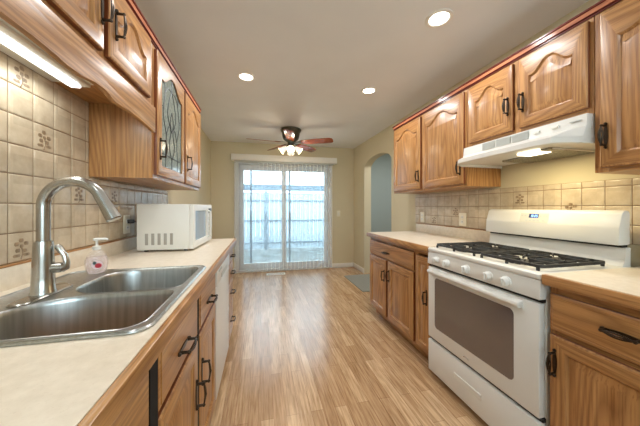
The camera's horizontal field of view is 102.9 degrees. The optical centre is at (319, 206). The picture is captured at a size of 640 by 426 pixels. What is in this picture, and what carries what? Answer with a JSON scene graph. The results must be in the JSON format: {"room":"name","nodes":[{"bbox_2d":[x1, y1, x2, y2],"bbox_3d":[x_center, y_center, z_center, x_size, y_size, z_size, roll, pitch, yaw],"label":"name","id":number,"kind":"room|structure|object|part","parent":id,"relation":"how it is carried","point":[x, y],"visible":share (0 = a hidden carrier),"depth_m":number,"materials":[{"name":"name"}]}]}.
{"room":"kitchen","nodes":[
{"label":"kitchen","id":0,"kind":"room"},
{"bbox_2d":[1,129,210,265],"bbox_3d":[-1.254,0.013,1.337,0.100,2.375,6.770,0,0,-13],"label":"wall","id":1,"kind":"structure","parent":0,"point":[203,196],"depth_m":3.89,"materials":[{"name":"beige paint"}]},
{"bbox_2d":[0,51,167,265],"bbox_3d":[-1.178,-0.168,1.262,0.011,0.735,2.390,0,0,-13],"label":"tile backsplash","id":2,"kind":"structure","parent":1,"relation":"attached to","point":[44,126],"depth_m":1.05,"materials":[{"name":"brown tile"}]},
{"bbox_2d":[0,17,92,87],"bbox_3d":[-0.943,-0.520,0.788,0.232,0.033,0.636,0,0,-13],"label":"light","id":3,"kind":"object","parent":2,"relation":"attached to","point":[13,43],"visible":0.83,"depth_m":0.88,"materials":[{"name":"white plastic"}]},
{"bbox_2d":[123,215,129,233],"bbox_3d":[-1.265,0.113,1.673,0.010,0.120,0.075,0,0,-13],"label":"wall outlet","id":4,"kind":"object","parent":2,"relation":"attached to","point":[126,227],"visible":0.95,"depth_m":1.66,"materials":[{"name":"beige plastic"}]},
{"bbox_2d":[127,219,136,223],"bbox_3d":[-1.233,0.177,1.704,0.048,0.189,0.090,0,0,10],"label":"plug","id":5,"kind":"object","parent":4,"relation":"in","point":[129,221],"visible":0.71,"depth_m":1.67,"materials":[{"name":"black plastic"}]},
{"bbox_2d":[41,0,151,104],"bbox_3d":[-0.915,-0.719,0.889,0.351,0.363,0.946,0,0,-13],"label":"upper cabinet","id":6,"kind":"object","parent":1,"relation":"attached to","point":[110,28],"visible":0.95,"depth_m":1.01,"materials":[{"name":"brown wood"}]},
{"bbox_3d":[-0.746,-0.720,0.717,0.020,0.305,0.433,0,0,-13],"label":"door","id":7,"kind":"part","parent":6,"relation":"part of","materials":[{"name":"brown wood"}]},
{"bbox_2d":[0,0,154,132],"bbox_3d":[-0.793,-0.469,0.918,0.018,0.134,0.946,0,0,-13],"label":"scalloped valance","id":8,"kind":"object","parent":6,"relation":"attached to","point":[34,19],"visible":1,"depth_m":0.77,"materials":[{"name":"brown wood"}]},
{"bbox_3d":[-0.763,-0.717,0.918,0.041,0.125,0.020,0,0,-13],"label":"pull handle","id":9,"kind":"part","parent":6,"relation":"part of","materials":[{"name":"brown metal"}]},
{"bbox_3d":[-0.783,-0.715,1.005,0.041,0.125,0.020,0,0,-13],"label":"pull handle","id":10,"kind":"part","parent":6,"relation":"part of","materials":[{"name":"brown metal"}]},
{"bbox_3d":[-0.844,-0.720,1.143,0.020,0.305,0.377,0,0,-13],"label":"door","id":11,"kind":"part","parent":6,"relation":"part of","materials":[{"name":"brown wood"}]},
{"bbox_2d":[88,44,200,190],"bbox_3d":[-1.145,-0.528,1.880,0.351,0.743,1.080,0,0,-13],"label":"upper cabinet","id":12,"kind":"object","parent":1,"relation":"attached to","point":[122,149],"visible":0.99,"depth_m":1.42,"materials":[{"name":"brown wood"}]},
{"bbox_2d":[125,0,200,112],"bbox_3d":[-0.914,-0.908,1.446,0.020,0.041,2.030,0,0,-13],"label":"trim","id":13,"kind":"structure","parent":12,"relation":"attached to","point":[132,4],"depth_m":1.43,"materials":[{"name":"brown wood"}]},
{"bbox_3d":[-0.884,-0.329,1.444,0.041,0.125,0.020,0,0,-13],"label":"pull handle","id":14,"kind":"part","parent":12,"relation":"part of","materials":[{"name":"brown metal"}]},
{"bbox_3d":[-0.963,-0.525,1.654,0.020,0.693,0.504,0,0,-13],"label":"glass door","id":15,"kind":"part","parent":12,"relation":"part of","materials":[{"name":"brown wood"}]},
{"bbox_3d":[-0.963,-0.525,1.653,0.003,0.585,0.396,0,0,-13],"label":"leaded pane","id":16,"kind":"part","parent":12,"relation":"part of","materials":[{"name":"clear glass"}]},
{"bbox_3d":[-1.041,-0.528,1.905,0.019,0.743,1.080,0,0,-13],"label":"frame","id":17,"kind":"part","parent":12,"relation":"part of","materials":[{"name":"brown wood"}]},
{"bbox_3d":[-1.008,-0.337,1.979,0.041,0.125,0.020,0,0,-13],"label":"pull handle","id":18,"kind":"part","parent":12,"relation":"part of","materials":[{"name":"brown metal"}]},
{"bbox_3d":[-1.084,-0.525,2.179,0.020,0.693,0.494,0,0,-13],"label":"door","id":19,"kind":"part","parent":12,"relation":"part of","materials":[{"name":"brown wood"}]},
{"bbox_2d":[211,141,390,268],"bbox_3d":[-0.043,0.013,5.020,3.920,2.375,0.140,0,0,-13],"label":"wall","id":20,"kind":"structure","parent":0,"point":[222,166],"depth_m":5.05,"materials":[{"name":"beige paint"}]},
{"bbox_2d":[234,162,331,272],"bbox_3d":[-0.662,0.170,4.857,1.840,2.060,0.170,0,0,-13],"label":"door","id":21,"kind":"structure","parent":20,"relation":"in","point":[240,266],"depth_m":4.83,"materials":[{"name":"white paint"}]},
{"bbox_3d":[-1.075,0.193,4.811,0.845,1.945,0.034,0,0,-13],"label":"fixed sash","id":22,"kind":"part","parent":21,"relation":"part of","materials":[{"name":"clear glass"}]},
{"bbox_3d":[-0.942,0.193,4.870,0.760,1.935,0.018,0,0,-13],"label":"screen frame","id":23,"kind":"part","parent":21,"relation":"part of","materials":[{"name":"white metal"}]},
{"bbox_3d":[-0.284,0.193,4.942,0.895,1.945,0.034,0,0,-13],"label":"sliding sash","id":24,"kind":"part","parent":21,"relation":"part of","materials":[{"name":"clear glass"}]},
{"bbox_2d":[231,153,336,181],"bbox_3d":[-0.631,0.113,4.757,1.945,2.115,0.110,0,0,-13],"label":"vertical blind","id":25,"kind":"object","parent":20,"relation":"attached to","point":[251,158],"visible":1,"depth_m":4.70,"materials":[{"name":"white paint"}]},
{"bbox_3d":[-0.632,-0.820,4.749,1.830,0.030,0.035,0,0,-13],"label":"head rail","id":26,"kind":"part","parent":25,"relation":"part of","materials":[{"name":"grey plastic"}]},
{"bbox_2d":[233,262,353,272],"bbox_3d":[-0.629,1.157,4.825,2.690,0.085,0.014,0,0,-13],"label":"baseboard","id":27,"kind":"structure","parent":20,"relation":"attached to","point":[334,265],"depth_m":5.06,"materials":[{"name":"white paint"}]},
{"bbox_2d":[210,267,488,425],"bbox_3d":[1.216,1.250,1.908,5.170,0.100,6.770,0,0,-13],"label":"floor","id":28,"kind":"structure","parent":0,"point":[308,347],"depth_m":1.96,"materials":[{"name":"brown wood"}]},
{"bbox_2d":[111,371,148,425],"bbox_3d":[-0.602,0.762,0.224,0.660,0.875,0.607,0,0,-13],"label":"base cabinet","id":29,"kind":"object","parent":28,"relation":"on","point":[135,412],"visible":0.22,"depth_m":0.52,"materials":[{"name":"brown wood"}]},
{"bbox_2d":[148,275,217,425],"bbox_3d":[-0.767,0.762,0.939,0.660,0.875,0.855,0,0,-13],"label":"base cabinet","id":30,"kind":"object","parent":28,"relation":"on","point":[182,377],"visible":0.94,"depth_m":0.89,"materials":[{"name":"brown wood"}]},
{"bbox_2d":[0,235,236,425],"bbox_3d":[-0.811,0.265,1.093,0.651,0.128,2.395,0,0,-13],"label":"countertop","id":31,"kind":"structure","parent":30,"relation":"on","point":[83,382],"depth_m":0.48,"materials":[{"name":"beige laminate"}]},
{"bbox_2d":[6,176,121,307],"bbox_3d":[-0.788,0.090,0.829,0.245,0.379,0.210,0,0,-13],"label":"faucet","id":32,"kind":"object","parent":31,"relation":"on","point":[44,267],"visible":1,"depth_m":0.80,"materials":[{"name":"silver metal"}]},
{"bbox_3d":[-0.877,0.276,0.808,0.054,0.007,0.210,0,0,-13],"label":"deck plate","id":33,"kind":"part","parent":32,"relation":"part of","materials":[{"name":"silver metal"}]},
{"bbox_3d":[-0.839,0.165,0.826,0.044,0.092,0.034,0,0,-25],"label":"lever","id":34,"kind":"part","parent":32,"relation":"part of","materials":[{"name":"silver metal"}]},
{"bbox_3d":[-0.802,0.006,0.826,0.187,0.211,0.034,0,0,-13],"label":"gooseneck spout","id":35,"kind":"part","parent":32,"relation":"part of","materials":[{"name":"silver metal"}]},
{"bbox_2d":[0,265,205,346],"bbox_3d":[-0.729,0.368,0.843,0.540,0.191,0.672,0,0,-13],"label":"sink","id":36,"kind":"object","parent":31,"relation":"in","point":[127,301],"visible":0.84,"depth_m":0.81,"materials":[{"name":"silver metal"}]},
{"bbox_3d":[-0.654,0.371,0.684,0.423,0.185,0.292,0,0,-13],"label":"bowl","id":37,"kind":"part","parent":36,"relation":"part of","materials":[{"name":"silver metal"}]},
{"bbox_2d":[91,238,107,268],"bbox_3d":[-0.943,0.205,1.077,0.078,0.149,0.056,0,0,-43],"label":"soap bottle","id":38,"kind":"object","parent":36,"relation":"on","point":[97,264],"visible":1,"depth_m":1.06,"materials":[{"name":"white plastic"}]},
{"bbox_3d":[-0.695,0.361,1.004,0.357,0.165,0.334,0,0,-13],"label":"bowl","id":39,"kind":"part","parent":36,"relation":"part of","materials":[{"name":"silver metal"}]},
{"bbox_2d":[137,204,211,251],"bbox_3d":[-1.021,0.134,1.883,0.360,0.305,0.522,0,0,-11],"label":"microwave","id":40,"kind":"object","parent":31,"relation":"on","point":[159,226],"visible":1,"depth_m":1.63,"materials":[{"name":"white plastic"}]},
{"bbox_3d":[-0.873,0.128,1.845,0.027,0.289,0.382,0,0,-11],"label":"door","id":41,"kind":"part","parent":40,"relation":"part of","materials":[{"name":"white plastic"}]},
{"bbox_3d":[-0.881,0.131,2.025,0.032,0.222,0.014,0,0,-11],"label":"door handle","id":42,"kind":"part","parent":40,"relation":"part of","materials":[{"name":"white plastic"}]},
{"bbox_3d":[-0.921,0.128,2.099,0.027,0.289,0.129,0,0,-11],"label":"control panel","id":43,"kind":"part","parent":40,"relation":"part of","materials":[{"name":"white plastic"}]},
{"bbox_3d":[-0.453,0.435,0.825,0.020,0.160,0.395,0,0,-13],"label":"false drawer","id":44,"kind":"part","parent":30,"relation":"part of","materials":[{"name":"brown wood"}]},
{"bbox_3d":[-0.453,0.805,0.825,0.020,0.550,0.395,0,0,-13],"label":"door","id":45,"kind":"part","parent":30,"relation":"part of","materials":[{"name":"brown wood"}]},
{"bbox_3d":[-0.425,0.450,0.831,0.041,0.020,0.118,0,0,-13],"label":"pull handle","id":46,"kind":"part","parent":30,"relation":"part of","materials":[{"name":"brown metal"}]},
{"bbox_3d":[-0.462,0.730,0.993,0.041,0.118,0.020,0,0,-13],"label":"pull handle","id":47,"kind":"part","parent":30,"relation":"part of","materials":[{"name":"brown metal"}]},
{"bbox_3d":[-0.484,0.700,1.087,0.041,0.118,0.020,0,0,-13],"label":"pull handle","id":48,"kind":"part","parent":30,"relation":"part of","materials":[{"name":"brown metal"}]},
{"bbox_3d":[-0.547,0.435,1.232,0.020,0.160,0.373,0,0,-13],"label":"false drawer","id":49,"kind":"part","parent":30,"relation":"part of","materials":[{"name":"brown wood"}]},
{"bbox_3d":[-0.547,0.805,1.232,0.020,0.550,0.373,0,0,-13],"label":"door","id":50,"kind":"part","parent":30,"relation":"part of","materials":[{"name":"brown wood"}]},
{"bbox_3d":[-0.519,0.445,1.238,0.041,0.020,0.118,0,0,-13],"label":"pull handle","id":51,"kind":"part","parent":30,"relation":"part of","materials":[{"name":"brown metal"}]},
{"bbox_2d":[215,254,228,399],"bbox_3d":[-0.929,0.766,1.638,0.601,0.868,0.564,0,0,-13],"label":"dishwasher","id":52,"kind":"object","parent":28,"relation":"on","point":[222,275],"visible":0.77,"depth_m":1.61,"materials":[{"name":"white metal"}]},
{"bbox_3d":[-0.656,0.392,1.701,0.034,0.116,0.564,0,0,-13],"label":"control panel","id":53,"kind":"part","parent":52,"relation":"part of","materials":[{"name":"white plastic"}]},
{"bbox_2d":[229,249,235,340],"bbox_3d":[-1.031,0.762,2.079,0.660,0.875,0.325,0,0,-13],"label":"base cabinet","id":54,"kind":"object","parent":28,"relation":"on","point":[231,254],"visible":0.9,"depth_m":2.12,"materials":[{"name":"brown wood"}]},
{"bbox_3d":[-0.757,0.940,2.142,0.020,0.280,0.309,0,0,-13],"label":"drawer","id":55,"kind":"part","parent":54,"relation":"part of","materials":[{"name":"brown wood"}]},
{"bbox_3d":[-0.757,0.710,2.142,0.020,0.160,0.309,0,0,-13],"label":"drawer","id":56,"kind":"part","parent":54,"relation":"part of","materials":[{"name":"brown wood"}]},
{"bbox_3d":[-0.757,0.547,2.142,0.020,0.145,0.309,0,0,-13],"label":"drawer","id":57,"kind":"part","parent":54,"relation":"part of","materials":[{"name":"brown wood"}]},
{"bbox_3d":[-0.757,0.410,2.142,0.020,0.110,0.309,0,0,-13],"label":"drawer","id":58,"kind":"part","parent":54,"relation":"part of","materials":[{"name":"brown wood"}]},
{"bbox_2d":[266,272,284,274],"bbox_3d":[-0.788,1.197,4.560,0.330,0.006,0.120,0,0,-13],"label":"floor vent","id":59,"kind":"object","parent":28,"relation":"in","point":[283,273],"visible":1,"depth_m":4.58,"materials":[{"name":"beige metal"}]},
{"bbox_2d":[344,274,369,291],"bbox_3d":[0.826,1.195,4.081,0.650,0.009,0.860,0,0,-13],"label":"floor mat","id":60,"kind":"object","parent":28,"relation":"on","point":[362,281],"visible":0.56,"depth_m":4.11,"materials":[{"name":"grey fabric"}]},
{"bbox_2d":[370,237,424,355],"bbox_3d":[0.939,0.762,2.524,0.665,0.875,0.885,0,0,-13],"label":"base cabinet","id":61,"kind":"object","parent":28,"relation":"on","point":[392,266],"visible":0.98,"depth_m":2.33,"materials":[{"name":"brown wood"}]},
{"bbox_3d":[0.610,0.802,2.687,0.020,0.555,0.380,0,0,-13],"label":"door","id":62,"kind":"part","parent":61,"relation":"part of","materials":[{"name":"brown wood"}]},
{"bbox_3d":[0.662,0.438,2.462,0.020,0.145,0.842,0,0,-13],"label":"drawer","id":63,"kind":"part","parent":61,"relation":"part of","materials":[{"name":"brown wood"}]},
{"bbox_3d":[0.710,0.802,2.256,0.020,0.555,0.420,0,0,-13],"label":"door","id":64,"kind":"part","parent":61,"relation":"part of","materials":[{"name":"brown wood"}]},
{"bbox_2d":[366,223,489,252],"bbox_3d":[0.967,0.259,2.438,0.654,0.140,1.086,0,0,-13],"label":"countertop","id":65,"kind":"structure","parent":61,"relation":"on","point":[425,236],"depth_m":2.35,"materials":[{"name":"beige laminate"}]},
{"bbox_2d":[416,250,431,358],"bbox_3d":[1.060,0.762,2.000,0.665,0.875,0.185,0,0,-13],"label":"base cabinet","id":66,"kind":"object","parent":28,"relation":"on","point":[422,276],"visible":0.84,"depth_m":1.93,"materials":[{"name":"brown wood"}]},
{"bbox_3d":[0.768,0.670,1.876,0.041,0.118,0.020,0,0,-13],"label":"pull handle","id":67,"kind":"part","parent":66,"relation":"part of","materials":[{"name":"brown metal"}]},
{"bbox_2d":[427,209,630,425],"bbox_3d":[1.144,0.609,1.526,0.659,1.183,0.757,0,0,-13],"label":"gas range","id":68,"kind":"object","parent":28,"relation":"on","point":[490,330],"visible":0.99,"depth_m":1.35,"materials":[{"name":"white metal"}]},
{"bbox_3d":[0.778,0.362,1.727,0.037,0.053,0.053,0,0,-13],"label":"knob","id":69,"kind":"part","parent":68,"relation":"part of","materials":[{"name":"white plastic"}]},
{"bbox_3d":[0.800,0.362,1.634,0.037,0.053,0.053,0,0,-13],"label":"knob","id":70,"kind":"part","parent":68,"relation":"part of","materials":[{"name":"white plastic"}]},
{"bbox_3d":[0.836,0.362,1.478,0.037,0.053,0.053,0,0,-13],"label":"knob","id":71,"kind":"part","parent":68,"relation":"part of","materials":[{"name":"white plastic"}]},
{"bbox_3d":[0.837,0.446,1.475,0.035,0.038,0.647,0,0,-13],"label":"handle","id":72,"kind":"part","parent":68,"relation":"part of","materials":[{"name":"white metal"}]},
{"bbox_3d":[0.875,0.666,1.463,0.037,0.496,0.745,0,0,-13],"label":"oven door","id":73,"kind":"part","parent":68,"relation":"part of","materials":[{"name":"white metal"}]},
{"bbox_3d":[0.869,0.362,1.334,0.037,0.053,0.053,0,0,-13],"label":"knob","id":74,"kind":"part","parent":68,"relation":"part of","materials":[{"name":"white plastic"}]},
{"bbox_3d":[0.876,1.044,1.464,0.035,0.217,0.751,0,0,-13],"label":"storage drawer","id":75,"kind":"part","parent":68,"relation":"part of","materials":[{"name":"white metal"}]},
{"bbox_3d":[0.885,0.924,1.466,0.017,0.017,0.749,0,0,-13],"label":"gap trim","id":76,"kind":"part","parent":68,"relation":"part of","materials":[{"name":"black plastic"}]},
{"bbox_3d":[0.885,0.407,1.466,0.017,0.015,0.749,0,0,-13],"label":"gap trim","id":77,"kind":"part","parent":68,"relation":"part of","materials":[{"name":"black plastic"}]},
{"bbox_3d":[0.878,0.358,1.464,0.050,0.084,0.755,0,0,-13],"label":"control panel","id":78,"kind":"part","parent":68,"relation":"part of","materials":[{"name":"white metal"}]},
{"bbox_3d":[0.891,0.362,1.239,0.037,0.053,0.053,0,0,-13],"label":"knob","id":79,"kind":"part","parent":68,"relation":"part of","materials":[{"name":"white plastic"}]},
{"bbox_2d":[428,242,627,279],"bbox_3d":[1.142,0.287,1.525,0.584,0.055,0.757,0,0,-13],"label":"cooktop","id":80,"kind":"object","parent":68,"relation":"in","point":[524,261],"depth_m":1.35,"materials":[{"name":"white metal"}]},
{"bbox_3d":[1.351,0.069,1.611,0.022,0.057,0.170,0,0,-13],"label":"clock panel","id":81,"kind":"part","parent":68,"relation":"part of","materials":[{"name":"white plastic"}]},
{"bbox_2d":[546,287,639,425],"bbox_3d":[1.308,0.762,0.927,0.665,0.875,0.470,0,0,-13],"label":"base cabinet","id":82,"kind":"object","parent":28,"relation":"on","point":[593,357],"visible":0.97,"depth_m":0.94,"materials":[{"name":"brown wood"}]},
{"bbox_3d":[0.958,0.648,1.056,0.041,0.118,0.020,0,0,-13],"label":"pull handle","id":83,"kind":"part","parent":82,"relation":"part of","materials":[{"name":"brown metal"}]},
{"bbox_3d":[1.032,0.440,0.863,0.020,0.150,0.454,0,0,-13],"label":"drawer","id":84,"kind":"part","parent":82,"relation":"part of","materials":[{"name":"brown wood"}]},
{"bbox_3d":[1.032,0.807,0.863,0.020,0.545,0.454,0,0,-13],"label":"door","id":85,"kind":"part","parent":82,"relation":"part of","materials":[{"name":"brown wood"}]},
{"bbox_3d":[1.051,0.713,0.867,0.019,0.775,0.470,0,0,-13],"label":"frame","id":86,"kind":"part","parent":82,"relation":"part of","materials":[{"name":"brown wood"}]},
{"bbox_3d":[1.004,0.432,0.856,0.041,0.020,0.118,0,0,-13],"label":"pull handle","id":87,"kind":"part","parent":82,"relation":"part of","materials":[{"name":"brown metal"}]},
{"bbox_3d":[1.419,0.763,0.449,0.665,0.875,0.500,0,0,-13],"label":"base cabinet","id":88,"kind":"object","parent":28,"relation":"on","visible":0},
{"bbox_2d":[542,267,639,310],"bbox_3d":[1.374,0.259,0.680,0.654,0.140,0.986,0,0,-13],"label":"countertop","id":89,"kind":"structure","parent":88,"relation":"on","point":[618,286],"depth_m":0.98,"materials":[{"name":"beige laminate"}]},
{"bbox_2d":[134,0,588,148],"bbox_3d":[1.216,-1.225,1.908,5.170,0.100,6.770,0,0,-13],"label":"ceiling","id":90,"kind":"structure","parent":0,"point":[311,62],"depth_m":1.94,"materials":[{"name":"white paint"}]},
{"bbox_2d":[237,72,254,81],"bbox_3d":[-0.665,-1.171,2.299,0.164,0.007,0.164,0,0,-13],"label":"recessed light","id":91,"kind":"object","parent":90,"relation":"in","point":[244,76],"visible":1,"depth_m":2.28,"materials":[{"name":"white glass"}]},
{"bbox_2d":[246,126,332,155],"bbox_3d":[-0.461,-0.970,3.829,1.240,0.409,1.240,0,0,-13],"label":"ceiling fan","id":92,"kind":"object","parent":90,"relation":"hanging from","point":[290,134],"visible":1,"depth_m":3.79,"materials":[{"name":"brown wood"}]},
{"bbox_3d":[-0.560,-0.857,3.851,0.126,0.120,0.111,0,0,-13],"label":"lamp shade","id":93,"kind":"part","parent":92,"relation":"part of","materials":[{"name":"beige glass"}]},
{"bbox_3d":[-0.413,-0.970,3.451,0.137,0.042,0.480,0,0,-4],"label":"blade","id":94,"kind":"part","parent":92,"relation":"part of","materials":[{"name":"brown wood"}]},
{"bbox_3d":[-0.432,-0.857,3.741,0.110,0.120,0.126,0,0,-13],"label":"lamp shade","id":95,"kind":"part","parent":92,"relation":"part of","materials":[{"name":"beige glass"}]},
{"bbox_3d":[-0.323,-0.857,3.869,0.126,0.120,0.110,0,0,-13],"label":"lamp shade","id":96,"kind":"part","parent":92,"relation":"part of","materials":[{"name":"beige glass"}]},
{"bbox_3d":[-0.224,-0.970,4.208,0.137,0.042,0.480,0,0,32],"label":"blade","id":97,"kind":"part","parent":92,"relation":"part of","materials":[{"name":"brown wood"}]},
{"bbox_3d":[-0.044,-0.970,3.761,0.480,0.042,0.137,0,0,14],"label":"blade","id":98,"kind":"part","parent":92,"relation":"part of","materials":[{"name":"brown wood"}]},
{"bbox_2d":[361,87,376,94],"bbox_3d":[0.493,-1.171,2.572,0.164,0.007,0.164,0,0,-13],"label":"recessed light","id":99,"kind":"object","parent":90,"relation":"in","point":[367,90],"visible":1,"depth_m":2.56,"materials":[{"name":"white paint"}]},
{"bbox_2d":[425,8,453,27],"bbox_3d":[0.741,-1.171,1.588,0.164,0.007,0.164,0,0,-13],"label":"recessed light","id":100,"kind":"object","parent":90,"relation":"in","point":[440,17],"visible":1,"depth_m":1.58,"materials":[{"name":"white paint"}]},
{"bbox_2d":[354,0,639,272],"bbox_3d":[1.482,0.013,1.959,0.130,2.375,6.550,0,0,-13],"label":"wall","id":101,"kind":"structure","parent":0,"point":[579,168],"depth_m":3.06,"materials":[{"name":"beige paint"}]},
{"bbox_2d":[353,263,363,272],"bbox_3d":[0.915,1.157,4.089,0.014,0.085,2.116,0,0,-13],"label":"baseboard","id":102,"kind":"structure","parent":101,"relation":"attached to","point":[356,266],"depth_m":4.85,"materials":[{"name":"white paint"}]},
{"bbox_2d":[394,89,500,193],"bbox_3d":[1.105,-0.528,2.470,0.366,0.743,1.085,0,0,-13],"label":"upper cabinet","id":103,"kind":"object","parent":101,"relation":"attached to","point":[428,149],"visible":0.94,"depth_m":2.23,"materials":[{"name":"brown wood"}]},
{"bbox_3d":[0.914,-0.524,2.703,0.020,0.695,0.502,0,0,-13],"label":"door","id":104,"kind":"part","parent":103,"relation":"part of","materials":[{"name":"brown wood"}]},
{"bbox_3d":[1.036,-0.524,2.178,0.020,0.695,0.500,0,0,-13],"label":"door","id":105,"kind":"part","parent":103,"relation":"part of","materials":[{"name":"brown wood"}]},
{"bbox_3d":[1.058,-0.302,1.956,0.041,0.118,0.020,0,0,-13],"label":"pull handle","id":106,"kind":"part","parent":103,"relation":"part of","materials":[{"name":"brown metal"}]},
{"bbox_2d":[392,0,620,130],"bbox_3d":[1.115,-0.908,1.834,0.020,0.041,2.330,0,0,-13],"label":"trim","id":107,"kind":"structure","parent":103,"relation":"attached to","point":[602,5],"depth_m":1.48,"materials":[{"name":"brown wood"}]},
{"bbox_2d":[457,113,594,168],"bbox_3d":[1.236,-0.365,1.557,0.505,0.140,0.736,0,0,-13],"label":"range hood","id":108,"kind":"object","parent":101,"relation":"attached to","point":[573,136],"visible":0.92,"depth_m":1.39,"materials":[{"name":"white metal"}]},
{"bbox_2d":[482,140,494,149],"bbox_3d":[1.112,-0.406,1.683,0.007,0.045,0.094,0,0,-13],"label":"vent grille","id":109,"kind":"object","parent":108,"relation":"attached to","point":[489,145],"depth_m":1.68,"materials":[{"name":"grey plastic"}]},
{"bbox_2d":[496,136,510,146],"bbox_3d":[1.136,-0.406,1.581,0.007,0.045,0.094,0,0,-13],"label":"vent grille","id":110,"kind":"object","parent":108,"relation":"attached to","point":[504,141],"depth_m":1.58,"materials":[{"name":"grey plastic"}]},
{"bbox_2d":[512,131,528,142],"bbox_3d":[1.160,-0.406,1.478,0.007,0.045,0.094,0,0,-13],"label":"vent grille","id":111,"kind":"object","parent":108,"relation":"attached to","point":[521,136],"depth_m":1.47,"materials":[{"name":"grey plastic"}]},
{"bbox_2d":[416,178,639,244],"bbox_3d":[1.474,0.021,1.673,0.011,0.333,2.875,0,0,-13],"label":"tile backsplash","id":112,"kind":"structure","parent":101,"relation":"attached to","point":[444,209],"depth_m":1.75,"materials":[{"name":"brown tile"}]},
{"bbox_2d":[420,212,423,221],"bbox_3d":[1.175,0.115,2.930,0.010,0.115,0.070,0,0,-13],"label":"wall outlet","id":113,"kind":"object","parent":112,"relation":"attached to","point":[421,213],"visible":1,"depth_m":2.93,"materials":[{"name":"beige plastic"}]},
{"bbox_2d":[459,213,465,225],"bbox_3d":[1.311,0.115,2.346,0.010,0.120,0.085,0,0,-13],"label":"wall outlet","id":114,"kind":"object","parent":112,"relation":"attached to","point":[462,216],"visible":1,"depth_m":2.34,"materials":[{"name":"beige plastic"}]},
{"bbox_2d":[468,16,594,146],"bbox_3d":[1.312,-0.668,1.576,0.366,0.463,0.744,0,0,-13],"label":"upper cabinet","id":115,"kind":"object","parent":101,"relation":"attached to","point":[554,82],"visible":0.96,"depth_m":1.41,"materials":[{"name":"brown wood"}]},
{"bbox_3d":[1.141,-0.669,1.722,0.020,0.405,0.340,0,0,-13],"label":"door","id":116,"kind":"part","parent":115,"relation":"part of","materials":[{"name":"brown wood"}]},
{"bbox_3d":[1.146,-0.622,1.576,0.041,0.118,0.020,0,0,-13],"label":"pull handle","id":117,"kind":"part","parent":115,"relation":"part of","materials":[{"name":"brown metal"}]},
{"bbox_3d":[1.167,-0.612,1.485,0.041,0.118,0.020,0,0,-13],"label":"pull handle","id":118,"kind":"part","parent":115,"relation":"part of","materials":[{"name":"brown metal"}]},
{"bbox_3d":[1.225,-0.669,1.358,0.020,0.405,0.330,0,0,-13],"label":"door","id":119,"kind":"part","parent":115,"relation":"part of","materials":[{"name":"brown wood"}]},
{"bbox_2d":[595,0,639,174],"bbox_3d":[1.452,-0.528,0.972,0.366,0.743,0.493,0,0,-13],"label":"upper cabinet","id":120,"kind":"object","parent":101,"relation":"attached to","point":[617,27],"visible":1,"depth_m":1.10,"materials":[{"name":"brown wood"}]},
{"bbox_3d":[1.250,-0.317,1.127,0.041,0.118,0.020,0,0,-13],"label":"pull handle","id":121,"kind":"part","parent":120,"relation":"part of","materials":[{"name":"brown metal"}]},
{"label":"outside","id":122,"kind":"structure","parent":0,"visible":0},
{"bbox_2d":[244,236,323,262],"bbox_3d":[-0.451,1.425,8.605,15.000,0.150,7.030,0,0,-13],"label":"ground","id":123,"kind":"structure","parent":122,"point":[298,253],"depth_m":7.25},
{"bbox_2d":[244,184,323,249],"bbox_3d":[-0.620,0.325,8.258,8.515,2.050,0.190,0,0,-13],"label":"fence","id":124,"kind":"object","parent":123,"relation":"on","point":[307,209],"visible":0.32,"depth_m":8.12,"materials":[{"name":"wood"}]},
{"bbox_3d":[-1.687,0.425,7.955,0.090,1.850,0.060,0,0,-13],"label":"post","id":125,"kind":"part","parent":124,"relation":"part of","materials":[{"name":"blue wood"}]},
{"bbox_3d":[-0.626,-0.200,8.251,8.500,0.044,0.040,0,0,-13],"label":"rail","id":126,"kind":"part","parent":124,"relation":"part of","materials":[{"name":"blue wood"}]},
{"bbox_3d":[-0.626,0.430,8.251,8.500,0.044,0.040,0,0,-13],"label":"rail","id":127,"kind":"part","parent":124,"relation":"part of","materials":[{"name":"blue wood"}]},
{"bbox_3d":[-0.626,1.130,8.251,8.500,0.044,0.040,0,0,-13],"label":"rail","id":128,"kind":"part","parent":124,"relation":"part of","materials":[{"name":"blue wood"}]}
]}

